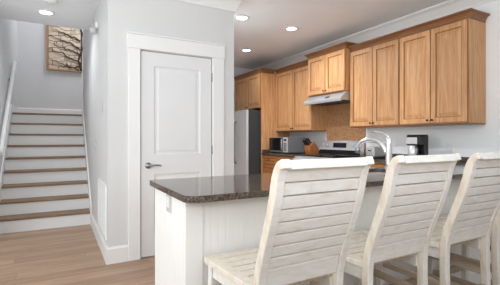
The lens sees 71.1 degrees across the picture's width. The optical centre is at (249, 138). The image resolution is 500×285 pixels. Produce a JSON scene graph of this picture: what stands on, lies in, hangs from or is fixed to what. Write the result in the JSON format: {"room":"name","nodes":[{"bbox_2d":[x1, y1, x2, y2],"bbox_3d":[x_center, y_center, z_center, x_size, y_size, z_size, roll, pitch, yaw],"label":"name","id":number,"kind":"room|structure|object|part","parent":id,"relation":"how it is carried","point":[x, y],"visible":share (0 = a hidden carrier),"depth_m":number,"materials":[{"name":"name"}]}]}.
{"room":"kitchen","nodes":[
{"label":"kitchen","id":0,"kind":"room"},
{"bbox_2d":[0,18,16,172],"bbox_3d":[-3.690,-1.330,5.187,0.120,5.000,3.250,0,0,-29],"label":"wall","id":1,"kind":"structure","parent":0,"point":[8,28],"depth_m":5.28,"materials":[{"name":"paint"}]},
{"bbox_2d":[0,61,16,154],"bbox_3d":[-3.540,-0.553,5.119,0.076,1.517,1.818,0,0,-29],"label":"handrail","id":2,"kind":"object","parent":1,"relation":"attached to","point":[11,79],"visible":1,"depth_m":4.94,"materials":[{"name":"paint"}]},
{"bbox_2d":[0,104,17,200],"bbox_3d":[-3.756,0.297,5.448,0.018,1.746,2.730,0,0,-29],"label":"trim","id":3,"kind":"structure","parent":1,"relation":"attached to","point":[13,108],"depth_m":5.15,"materials":[{"name":"paint"}]},
{"bbox_2d":[17,21,82,197],"bbox_3d":[-3.210,-1.330,7.378,3.080,5.000,0.120,0,0,-29],"label":"wall","id":4,"kind":"structure","parent":0,"point":[37,86],"depth_m":6.83,"materials":[{"name":"paint"}]},
{"bbox_2d":[17,107,81,113],"bbox_3d":[-3.299,-0.515,7.251,2.558,0.158,0.016,0,0,-29],"label":"baseboard","id":5,"kind":"structure","parent":4,"relation":"attached to","point":[20,109],"depth_m":6.88,"materials":[{"name":"paint"}]},
{"bbox_2d":[47,25,82,72],"bbox_3d":[-3.679,-1.827,7.014,0.684,0.949,0.060,0,0,-29],"label":"wall art","id":6,"kind":"object","parent":4,"relation":"attached to","point":[64,44],"visible":0.94,"depth_m":7.00,"materials":[{"name":"beige wood"}]},
{"bbox_2d":[83,0,105,241],"bbox_3d":[-2.161,-1.330,4.890,0.110,5.000,3.430,0,0,-29],"label":"wall","id":7,"kind":"structure","parent":0,"point":[94,46],"depth_m":4.31,"materials":[{"name":"paint"}]},
{"bbox_2d":[82,96,91,213],"bbox_3d":[-2.601,0.202,5.554,0.018,1.936,1.798,0,0,-29],"label":"trim","id":8,"kind":"structure","parent":7,"relation":"attached to","point":[83,122],"depth_m":5.40,"materials":[{"name":"paint"}]},
{"bbox_2d":[90,22,97,34],"bbox_3d":[-1.795,-1.270,4.024,0.087,0.140,0.080,0,0,-29],"label":"sensor","id":9,"kind":"object","parent":7,"relation":"attached to","point":[93,30],"visible":1,"depth_m":4.00,"materials":[{"name":"white plastic"}]},
{"bbox_2d":[90,213,107,262],"bbox_3d":[-1.756,1.091,4.028,0.016,0.158,1.749,0,0,-29],"label":"baseboard","id":10,"kind":"structure","parent":7,"relation":"attached to","point":[101,242],"depth_m":3.85,"materials":[{"name":"paint"}]},
{"bbox_2d":[98,179,106,240],"bbox_3d":[-1.539,0.710,3.637,0.014,0.520,0.705,0,0,-29],"label":"air vent","id":11,"kind":"object","parent":7,"relation":"in","point":[102,188],"visible":1,"depth_m":3.55,"materials":[{"name":"white plastic"}]},
{"bbox_2d":[106,0,233,246],"bbox_3d":[-0.779,-0.195,3.632,1.311,2.730,0.110,0,0,-29],"label":"wall","id":12,"kind":"structure","parent":0,"point":[168,18],"depth_m":3.36,"materials":[{"name":"paint"}]},
{"bbox_2d":[106,244,127,264],"bbox_3d":[-0.755,1.091,3.572,1.327,0.158,0.016,0,0,-29],"label":"baseboard","id":13,"kind":"structure","parent":12,"relation":"attached to","point":[115,254],"depth_m":3.29,"materials":[{"name":"paint"}]},
{"bbox_2d":[127,31,225,260],"bbox_3d":[-0.745,0.074,3.625,1.027,2.192,0.134,0,0,-29],"label":"trim","id":14,"kind":"structure","parent":12,"relation":"attached to","point":[136,41],"depth_m":3.40,"materials":[{"name":"paint"}]},
{"bbox_2d":[141,51,212,256],"bbox_3d":[-0.729,0.150,3.589,0.753,2.019,0.100,0,0,-29],"label":"door","id":15,"kind":"structure","parent":12,"relation":"in","point":[175,89],"depth_m":3.56,"materials":[{"name":"paint"}]},
{"bbox_3d":[-0.951,0.265,3.444,0.151,0.062,0.060,0,0,-29],"label":"lever handle","id":16,"kind":"part","parent":15,"relation":"part of","materials":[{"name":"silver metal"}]},
{"bbox_2d":[174,0,243,12],"bbox_3d":[-1.538,-1.485,5.005,1.511,0.150,3.448,0,0,-29],"label":"trim","id":17,"kind":"structure","parent":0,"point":[227,5],"depth_m":3.78,"materials":[{"name":"paint"}]},
{"bbox_2d":[0,0,447,68],"bbox_3d":[-0.564,-1.710,2.745,6.470,0.300,8.550,0,0,-29],"label":"ceiling","id":18,"kind":"structure","parent":0,"point":[319,22],"depth_m":4.54,"materials":[{"name":"paint"}]},
{"bbox_2d":[37,9,54,15],"bbox_3d":[-2.512,-1.553,4.310,0.200,0.012,0.200,0,0,-29],"label":"recessed light","id":19,"kind":"object","parent":18,"relation":"in","point":[40,11],"visible":1,"depth_m":4.30,"materials":[{"name":"paint"}]},
{"bbox_2d":[39,11,51,14],"bbox_3d":[-2.512,-1.554,4.310,0.140,0.009,0.140,0,0,-29],"label":"diffuser","id":20,"kind":"object","parent":19,"relation":"attached to","point":[40,12],"depth_m":4.30,"materials":[{"name":"white plastic"}]},
{"bbox_2d":[43,0,56,4],"bbox_3d":[-2.254,-1.542,3.953,0.136,0.034,0.136,0,0,-29],"label":"smoke detector","id":21,"kind":"object","parent":18,"relation":"attached to","point":[51,2],"visible":1,"depth_m":3.93,"materials":[{"name":"white plastic"}]},
{"bbox_2d":[234,15,249,20],"bbox_3d":[-0.103,-1.553,4.498,0.200,0.012,0.200,0,0,-29],"label":"recessed light","id":22,"kind":"object","parent":18,"relation":"in","point":[237,17],"visible":1,"depth_m":4.48,"materials":[{"name":"white plastic"}]},
{"bbox_2d":[241,49,251,51],"bbox_3d":[-0.062,-1.553,6.155,0.200,0.012,0.200,0,0,-29],"label":"recessed light","id":23,"kind":"object","parent":18,"relation":"in","point":[242,50],"visible":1,"depth_m":6.15,"materials":[{"name":"white"}]},
{"bbox_2d":[285,26,298,30],"bbox_3d":[0.587,-1.553,4.945,0.200,0.012,0.200,0,0,-29],"label":"recessed light","id":24,"kind":"object","parent":18,"relation":"in","point":[289,28],"visible":1,"depth_m":4.92,"materials":[{"name":"white plastic"}]},
{"bbox_2d":[234,67,252,110],"bbox_3d":[-0.775,-0.195,7.467,2.070,2.730,0.120,0,0,-29],"label":"wall","id":25,"kind":"structure","parent":0,"point":[237,71],"depth_m":7.68,"materials":[{"name":"paint"}]},
{"bbox_2d":[0,209,491,284],"bbox_3d":[-0.564,1.220,2.745,6.470,0.100,8.550,0,0,-29],"label":"floor","id":26,"kind":"structure","parent":0,"point":[71,255],"depth_m":3.33,"materials":[{"name":"wood"}]},
{"bbox_2d":[0,112,89,233],"bbox_3d":[-3.291,0.367,5.705,1.076,1.606,2.726,0,0,-29],"label":"staircase","id":27,"kind":"structure","parent":26,"relation":"on","point":[51,137],"depth_m":5.10,"materials":[{"name":"paint"}]},
{"bbox_2d":[234,109,260,174],"bbox_3d":[0.063,0.300,7.036,0.941,1.700,0.945,0,0,-29],"label":"refrigerator","id":28,"kind":"object","parent":26,"relation":"on","point":[247,123],"visible":0.45,"depth_m":6.53,"materials":[{"name":"grey metal"}]},
{"bbox_3d":[-0.289,0.075,6.770,0.068,0.829,0.024,0,0,-29],"label":"handle","id":29,"kind":"part","parent":28,"relation":"part of","materials":[{"name":"grey metal"}]},
{"bbox_3d":[-0.158,0.287,6.641,0.050,1.645,0.467,0,0,-29],"label":"door","id":30,"kind":"part","parent":28,"relation":"part of","materials":[{"name":"metal"}]},
{"bbox_2d":[234,68,289,173],"bbox_3d":[0.214,-0.066,7.101,0.687,2.471,1.158,0,0,-29],"label":"tall cabinet","id":31,"kind":"object","parent":26,"relation":"on","point":[255,89],"visible":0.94,"depth_m":6.61,"materials":[{"name":"brown wood"}]},
{"bbox_3d":[-0.180,-0.899,7.186,0.021,0.635,0.520,0,0,-29],"label":"door","id":32,"kind":"part","parent":31,"relation":"part of","materials":[{"name":"brown wood"}]},
{"bbox_3d":[0.071,-0.899,6.732,0.021,0.635,0.510,0,0,-29],"label":"door","id":33,"kind":"part","parent":31,"relation":"part of","materials":[{"name":"brown wood"}]},
{"bbox_3d":[0.207,-1.262,7.097,0.670,0.078,1.158,0,0,-29],"label":"crown","id":34,"kind":"part","parent":31,"relation":"part of","materials":[{"name":"brown wood"}]},
{"bbox_3d":[0.487,-0.033,6.659,0.637,2.405,0.020,0,0,-29],"label":"panel","id":35,"kind":"part","parent":31,"relation":"part of","materials":[{"name":"brown wood"}]},
{"bbox_2d":[262,154,294,173],"bbox_3d":[0.730,0.729,6.203,0.652,0.882,1.000,0,0,-29],"label":"base cabinet","id":36,"kind":"object","parent":26,"relation":"on","point":[269,161],"visible":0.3,"depth_m":6.25,"materials":[{"name":"brown wood"}]},
{"bbox_3d":[0.355,0.760,6.281,0.020,0.580,0.484,0,0,-29],"label":"door","id":37,"kind":"part","parent":36,"relation":"part of","materials":[{"name":"brown wood"}]},
{"bbox_3d":[0.355,0.382,6.281,0.020,0.147,0.484,0,0,-29],"label":"drawer","id":38,"kind":"part","parent":36,"relation":"part of","materials":[{"name":"brown wood"}]},
{"bbox_2d":[261,152,304,156],"bbox_3d":[0.735,0.272,6.207,0.643,0.032,1.003,0,0,-29],"label":"countertop","id":39,"kind":"structure","parent":36,"relation":"on","point":[265,153],"depth_m":6.05,"materials":[{"name":"brown stone"}]},
{"bbox_2d":[269,137,303,153],"bbox_3d":[0.647,0.116,6.325,0.407,0.281,0.575,0,0,-29],"label":"microwave","id":40,"kind":"object","parent":39,"relation":"on","point":[287,145],"visible":0.99,"depth_m":6.11,"materials":[{"name":"metal"}]},
{"bbox_3d":[0.472,0.107,6.300,0.012,0.255,0.450,0,0,-29],"label":"door","id":41,"kind":"part","parent":40,"relation":"part of","materials":[{"name":"glass"}]},
{"bbox_3d":[0.612,0.107,6.047,0.012,0.255,0.122,0,0,-29],"label":"control panel","id":42,"kind":"part","parent":40,"relation":"part of","materials":[{"name":"metal"}]},
{"bbox_2d":[304,142,318,153],"bbox_3d":[1.040,0.156,5.917,0.195,0.199,0.150,0,0,-29],"label":"knife block","id":43,"kind":"object","parent":39,"relation":"on","point":[312,149],"visible":0.87,"depth_m":5.86,"materials":[{"name":"brown wood"}]},
{"bbox_3d":[0.597,0.382,5.843,0.020,0.147,0.484,0,0,-29],"label":"drawer","id":44,"kind":"part","parent":36,"relation":"part of","materials":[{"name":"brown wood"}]},
{"bbox_2d":[204,156,374,284],"bbox_3d":[0.139,0.619,1.489,0.479,1.105,0.620,0,0,-29],"label":"bar stool","id":45,"kind":"object","parent":26,"relation":"on","point":[314,205],"visible":1,"depth_m":1.30,"materials":[{"name":"white wood"}]},
{"bbox_3d":[-0.174,0.876,1.634,0.044,0.588,0.052,0,0,-29],"label":"leg","id":46,"kind":"part","parent":45,"relation":"part of","materials":[{"name":"white wood"}]},
{"bbox_3d":[0.089,0.568,1.578,0.479,0.026,0.416,0,0,-29],"label":"seat","id":47,"kind":"part","parent":45,"relation":"part of","materials":[{"name":"white wood"}]},
{"bbox_3d":[0.071,0.619,1.216,0.036,1.105,0.203,0,0,-29],"label":"post","id":48,"kind":"part","parent":45,"relation":"part of","materials":[{"name":"white wood"}]},
{"bbox_3d":[0.206,0.511,1.368,0.347,0.084,0.040,0,0,-29],"label":"rail","id":49,"kind":"part","parent":45,"relation":"part of","materials":[{"name":"white wood"}]},
{"bbox_3d":[0.274,0.108,1.245,0.347,0.077,0.062,0,0,-29],"label":"rail","id":50,"kind":"part","parent":45,"relation":"part of","materials":[{"name":"white wood"}]},
{"bbox_3d":[0.407,0.619,1.401,0.036,1.105,0.203,0,0,-29],"label":"post","id":51,"kind":"part","parent":45,"relation":"part of","materials":[{"name":"white wood"}]},
{"bbox_2d":[155,178,491,284],"bbox_3d":[0.778,0.729,2.571,2.810,0.882,0.602,0,0,-29],"label":"base cabinet","id":52,"kind":"object","parent":26,"relation":"on","point":[192,232],"visible":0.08,"depth_m":1.80,"materials":[{"name":"paint"}]},
{"bbox_2d":[166,194,170,212],"bbox_3d":[-0.439,0.340,1.883,0.008,0.110,0.080,0,0,-29],"label":"outlet","id":53,"kind":"object","parent":52,"relation":"attached to","point":[168,197],"visible":0.79,"depth_m":1.87,"materials":[{"name":"white plastic"}]},
{"bbox_3d":[-0.444,0.729,1.914,0.012,0.882,0.570,0,0,-29],"label":"panel","id":54,"kind":"part","parent":52,"relation":"part of","materials":[{"name":"paint"}]},
{"bbox_3d":[-0.270,0.729,1.670,0.091,0.882,0.026,0,0,-29],"label":"corner post","id":55,"kind":"part","parent":52,"relation":"part of","materials":[{"name":"paint"}]},
{"bbox_2d":[150,156,465,202],"bbox_3d":[0.712,0.272,3.332,3.466,0.032,2.187,0,0,-29],"label":"countertop","id":56,"kind":"structure","parent":52,"relation":"on","point":[230,187],"depth_m":1.96,"materials":[{"name":"brown stone"}]},
{"bbox_2d":[355,131,391,175],"bbox_3d":[0.899,0.099,2.548,0.062,0.314,0.332,0,0,-29],"label":"kitchen faucet","id":57,"kind":"object","parent":56,"relation":"on","point":[387,148],"visible":0.92,"depth_m":2.45,"materials":[{"name":"silver metal"}]},
{"bbox_3d":[0.889,0.051,2.559,0.042,0.123,0.296,0,0,-32],"label":"spout","id":58,"kind":"part","parent":57,"relation":"part of","materials":[{"name":"silver metal"}]},
{"bbox_3d":[0.931,-0.026,2.491,0.026,0.063,0.161,0,0,-29],"label":"lever","id":59,"kind":"part","parent":57,"relation":"part of","materials":[{"name":"silver metal"}]},
{"bbox_2d":[366,147,385,157],"bbox_3d":[1.660,0.182,4.654,0.240,0.148,0.160,0,0,-29],"label":"toaster","id":60,"kind":"object","parent":56,"relation":"on","point":[375,152],"visible":0.87,"depth_m":4.59,"materials":[{"name":"grey metal"}]},
{"bbox_3d":[1.574,0.175,4.607,0.006,0.100,0.110,0,0,-29],"label":"plate","id":61,"kind":"part","parent":60,"relation":"part of","materials":[{"name":"silver metal"}]},
{"bbox_2d":[368,172,384,174],"bbox_3d":[0.908,0.379,2.719,0.690,0.182,0.390,0,0,-29],"label":"sink","id":62,"kind":"object","parent":56,"relation":"in","point":[369,173],"visible":0.02,"depth_m":2.90,"materials":[{"name":"metal"}]},
{"bbox_2d":[407,135,427,155],"bbox_3d":[1.937,0.104,4.071,0.200,0.303,0.180,0,0,-29],"label":"coffee maker","id":63,"kind":"object","parent":56,"relation":"on","point":[418,144],"visible":0.76,"depth_m":4.02,"materials":[{"name":"black plastic"}]},
{"bbox_3d":[1.871,0.024,4.050,0.006,0.077,0.137,0,0,-29],"label":"control panel","id":64,"kind":"part","parent":63,"relation":"part of","materials":[{"name":"metal"}]},
{"bbox_3d":[1.990,0.095,4.100,0.070,0.260,0.176,0,0,-29],"label":"water tank","id":65,"kind":"part","parent":63,"relation":"part of","materials":[{"name":"black plastic"}]},
{"bbox_3d":[0.778,1.120,2.571,2.810,0.100,0.602,0,0,-29],"label":"baseboard","id":66,"kind":"part","parent":52,"relation":"part of","materials":[{"name":"paint"}]},
{"bbox_2d":[293,140,363,159],"bbox_3d":[1.154,0.585,5.344,0.689,1.110,0.893,0,0,-29],"label":"range","id":67,"kind":"object","parent":26,"relation":"on","point":[329,149],"visible":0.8,"depth_m":5.41,"materials":[{"name":"metal"}]},
{"bbox_2d":[294,154,356,157],"bbox_3d":[1.153,0.256,5.344,0.530,0.016,0.893,0,0,-29],"label":"cooktop","id":68,"kind":"object","parent":67,"relation":"in","point":[296,155],"depth_m":5.20,"materials":[{"name":"black glass"}]},
{"bbox_3d":[1.384,0.210,5.471,0.006,0.071,0.885,0,0,-29],"label":"panel","id":69,"kind":"part","parent":67,"relation":"part of","materials":[{"name":"black plastic"}]},
{"bbox_2d":[370,163,385,167],"bbox_3d":[1.763,0.729,4.334,0.652,0.882,1.430,0,0,-29],"label":"base cabinet","id":70,"kind":"object","parent":26,"relation":"on","point":[375,164],"visible":0.02,"depth_m":4.16,"materials":[{"name":"brown wood"}]},
{"bbox_2d":[304,153,460,284],"bbox_3d":[0.632,0.619,1.762,0.479,1.105,0.620,0,0,-29],"label":"bar stool","id":71,"kind":"object","parent":26,"relation":"on","point":[415,189],"visible":0.9,"depth_m":1.57,"materials":[{"name":"white wood"}]},
{"bbox_3d":[0.582,0.568,1.851,0.479,0.026,0.416,0,0,-29],"label":"seat","id":72,"kind":"part","parent":71,"relation":"part of","materials":[{"name":"white wood"}]},
{"bbox_3d":[0.564,0.619,1.488,0.036,1.105,0.203,0,0,-29],"label":"post","id":73,"kind":"part","parent":71,"relation":"part of","materials":[{"name":"white wood"}]},
{"bbox_3d":[0.699,0.511,1.640,0.347,0.084,0.040,0,0,-29],"label":"rail","id":74,"kind":"part","parent":71,"relation":"part of","materials":[{"name":"white wood"}]},
{"bbox_3d":[0.767,0.108,1.517,0.347,0.077,0.062,0,0,-29],"label":"rail","id":75,"kind":"part","parent":71,"relation":"part of","materials":[{"name":"white wood"}]},
{"bbox_3d":[0.899,0.619,1.674,0.036,1.105,0.203,0,0,-29],"label":"post","id":76,"kind":"part","parent":71,"relation":"part of","materials":[{"name":"white wood"}]},
{"bbox_2d":[376,152,499,284],"bbox_3d":[1.128,0.619,2.036,0.479,1.105,0.620,0,0,-29],"label":"bar stool","id":77,"kind":"object","parent":26,"relation":"on","point":[474,210],"visible":0.77,"depth_m":1.85,"materials":[{"name":"white wood"}]},
{"bbox_3d":[0.815,0.876,2.180,0.044,0.588,0.052,0,0,-29],"label":"leg","id":78,"kind":"part","parent":77,"relation":"part of","materials":[{"name":"white wood"}]},
{"bbox_3d":[1.078,0.568,2.125,0.479,0.026,0.416,0,0,-29],"label":"seat","id":79,"kind":"part","parent":77,"relation":"part of","materials":[{"name":"white wood"}]},
{"bbox_3d":[1.060,0.619,1.762,0.036,1.105,0.203,0,0,-29],"label":"post","id":80,"kind":"part","parent":77,"relation":"part of","materials":[{"name":"white wood"}]},
{"bbox_3d":[1.195,0.511,1.915,0.347,0.084,0.040,0,0,-29],"label":"rail","id":81,"kind":"part","parent":77,"relation":"part of","materials":[{"name":"white wood"}]},
{"bbox_3d":[1.263,0.108,1.792,0.347,0.077,0.062,0,0,-29],"label":"rail","id":82,"kind":"part","parent":77,"relation":"part of","materials":[{"name":"white wood"}]},
{"bbox_3d":[1.396,0.619,1.948,0.036,1.105,0.203,0,0,-29],"label":"post","id":83,"kind":"part","parent":77,"relation":"part of","materials":[{"name":"white wood"}]},
{"bbox_2d":[428,209,499,284],"bbox_3d":[1.568,0.619,2.279,0.479,1.105,0.620,0,0,-29],"label":"bar stool","id":84,"kind":"object","parent":26,"relation":"on","point":[495,232],"visible":0.37,"depth_m":2.20,"materials":[{"name":"white wood"}]},
{"bbox_3d":[1.255,0.876,2.424,0.044,0.588,0.052,0,0,-29],"label":"leg","id":85,"kind":"part","parent":84,"relation":"part of","materials":[{"name":"white wood"}]},
{"bbox_3d":[1.612,0.876,2.621,0.044,0.588,0.052,0,0,-29],"label":"leg","id":86,"kind":"part","parent":84,"relation":"part of","materials":[{"name":"white wood"}]},
{"bbox_3d":[1.519,0.568,2.369,0.479,0.026,0.416,0,0,-29],"label":"seat","id":87,"kind":"part","parent":84,"relation":"part of","materials":[{"name":"white wood"}]},
{"bbox_3d":[1.500,0.619,2.006,0.036,1.105,0.203,0,0,-29],"label":"post","id":88,"kind":"part","parent":84,"relation":"part of","materials":[{"name":"white wood"}]},
{"bbox_2d":[274,0,499,156],"bbox_3d":[1.700,-0.195,5.254,0.120,2.730,6.350,0,0,-29],"label":"wall","id":89,"kind":"structure","parent":0,"point":[467,140],"depth_m":3.82,"materials":[{"name":"paint"}]},
{"bbox_2d":[275,60,326,131],"bbox_3d":[0.876,-0.714,6.245,0.357,1.175,1.073,0,0,-29],"label":"upper cabinet","id":90,"kind":"object","parent":89,"relation":"attached to","point":[292,115],"visible":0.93,"depth_m":6.10,"materials":[{"name":"brown wood"}]},
{"bbox_3d":[0.626,-0.680,6.411,0.021,1.073,0.528,0,0,-29],"label":"door","id":91,"kind":"part","parent":90,"relation":"part of","materials":[{"name":"brown wood"}]},
{"bbox_3d":[0.742,-1.262,6.171,0.050,0.078,1.073,0,0,-29],"label":"crown","id":92,"kind":"part","parent":90,"relation":"part of","materials":[{"name":"brown wood"}]},
{"bbox_3d":[0.898,-0.132,6.257,0.305,0.012,1.073,0,0,-29],"label":"light rail","id":93,"kind":"part","parent":90,"relation":"part of","materials":[{"name":"brown wood"}]},
{"bbox_3d":[0.883,-0.680,5.945,0.021,1.073,0.528,0,0,-29],"label":"door","id":94,"kind":"part","parent":90,"relation":"part of","materials":[{"name":"brown wood"}]},
{"bbox_2d":[303,91,349,105],"bbox_3d":[1.273,-0.607,5.376,0.481,0.150,0.842,0,0,-29],"label":"range hood","id":95,"kind":"object","parent":89,"relation":"attached to","point":[340,97],"visible":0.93,"depth_m":5.22,"materials":[{"name":"metal"}]},
{"bbox_2d":[304,41,357,96],"bbox_3d":[1.302,-1.014,5.387,0.442,0.683,0.932,0,0,-29],"label":"upper cabinet","id":96,"kind":"object","parent":89,"relation":"attached to","point":[329,67],"visible":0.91,"depth_m":5.21,"materials":[{"name":"brown wood"}]},
{"bbox_3d":[1.044,-0.982,5.479,0.021,0.581,0.408,0,0,-29],"label":"door","id":97,"kind":"part","parent":96,"relation":"part of","materials":[{"name":"brown wood"}]},
{"bbox_3d":[1.324,-0.679,5.399,0.390,0.012,0.832,0,0,-29],"label":"light rail","id":98,"kind":"part","parent":96,"relation":"part of","materials":[{"name":"brown wood"}]},
{"bbox_3d":[1.295,-1.317,5.383,0.425,0.078,0.932,0,0,-29],"label":"crown","id":99,"kind":"part","parent":96,"relation":"part of","materials":[{"name":"brown wood"}]},
{"bbox_3d":[1.243,-0.982,5.119,0.021,0.581,0.408,0,0,-29],"label":"door","id":100,"kind":"part","parent":96,"relation":"part of","materials":[{"name":"brown wood"}]},
{"bbox_2d":[327,103,365,155],"bbox_3d":[1.491,-0.212,5.496,0.012,0.955,0.843,0,0,-29],"label":"tile backsplash","id":101,"kind":"structure","parent":89,"relation":"attached to","point":[338,116],"depth_m":5.55,"materials":[{"name":"tile"}]},
{"bbox_2d":[253,0,494,69],"bbox_3d":[1.604,-1.495,5.200,0.100,0.130,6.150,0,0,-29],"label":"trim","id":102,"kind":"structure","parent":89,"relation":"attached to","point":[448,7],"depth_m":4.61,"materials":[{"name":"paint"}]},
{"bbox_2d":[348,31,413,127],"bbox_3d":[1.741,-0.727,4.682,0.357,1.148,0.818,0,0,-29],"label":"upper cabinet","id":103,"kind":"object","parent":89,"relation":"attached to","point":[374,63],"visible":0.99,"depth_m":4.58,"materials":[{"name":"brown wood"}]},
{"bbox_3d":[1.521,-0.694,4.792,0.021,1.046,0.401,0,0,-29],"label":"door","id":104,"kind":"part","parent":103,"relation":"part of","materials":[{"name":"brown wood"}]},
{"bbox_3d":[1.606,-1.262,4.607,0.050,0.078,0.818,0,0,-29],"label":"crown","id":105,"kind":"part","parent":103,"relation":"part of","materials":[{"name":"brown wood"}]},
{"bbox_3d":[1.762,-0.159,4.694,0.305,0.012,0.818,0,0,-29],"label":"light rail","id":106,"kind":"part","parent":103,"relation":"part of","materials":[{"name":"brown wood"}]},
{"bbox_3d":[1.717,-0.694,4.437,0.021,1.046,0.401,0,0,-29],"label":"door","id":107,"kind":"part","parent":103,"relation":"part of","materials":[{"name":"brown wood"}]},
{"bbox_2d":[365,153,469,161],"bbox_3d":[2.220,0.229,4.165,0.020,0.054,2.187,0,0,-29],"label":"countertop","id":108,"kind":"structure","parent":89,"relation":"attached to","point":[463,159],"depth_m":3.91,"materials":[{"name":"brown stone"}]},
{"bbox_2d":[397,8,489,126],"bbox_3d":[2.148,-0.727,3.944,0.357,1.148,0.865,0,0,-29],"label":"upper cabinet","id":109,"kind":"object","parent":89,"relation":"attached to","point":[443,59],"visible":1,"depth_m":3.74,"materials":[{"name":"brown wood"}]},
{"bbox_3d":[1.917,-0.694,4.075,0.021,1.046,0.400,0,0,-29],"label":"door","id":110,"kind":"part","parent":109,"relation":"part of","materials":[{"name":"brown wood"}]},
{"bbox_3d":[2.158,-0.159,3.978,0.305,0.012,0.815,0,0,-29],"label":"light rail","id":111,"kind":"part","parent":109,"relation":"part of","materials":[{"name":"brown wood"}]},
{"bbox_3d":[2.141,-1.262,3.940,0.340,0.078,0.865,0,0,-29],"label":"crown","id":112,"kind":"part","parent":109,"relation":"part of","materials":[{"name":"brown wood"}]},
{"bbox_3d":[2.112,-0.694,3.722,0.021,1.046,0.400,0,0,-29],"label":"door","id":113,"kind":"part","parent":109,"relation":"part of","materials":[{"name":"brown wood"}]},
{"bbox_2d":[446,143,452,152],"bbox_3d":[2.299,0.102,4.036,0.008,0.115,0.080,0,0,-29],"label":"outlet","id":114,"kind":"object","parent":89,"relation":"attached to","point":[449,146],"visible":1,"depth_m":4.03,"materials":[{"name":"white plastic"}]}
]}

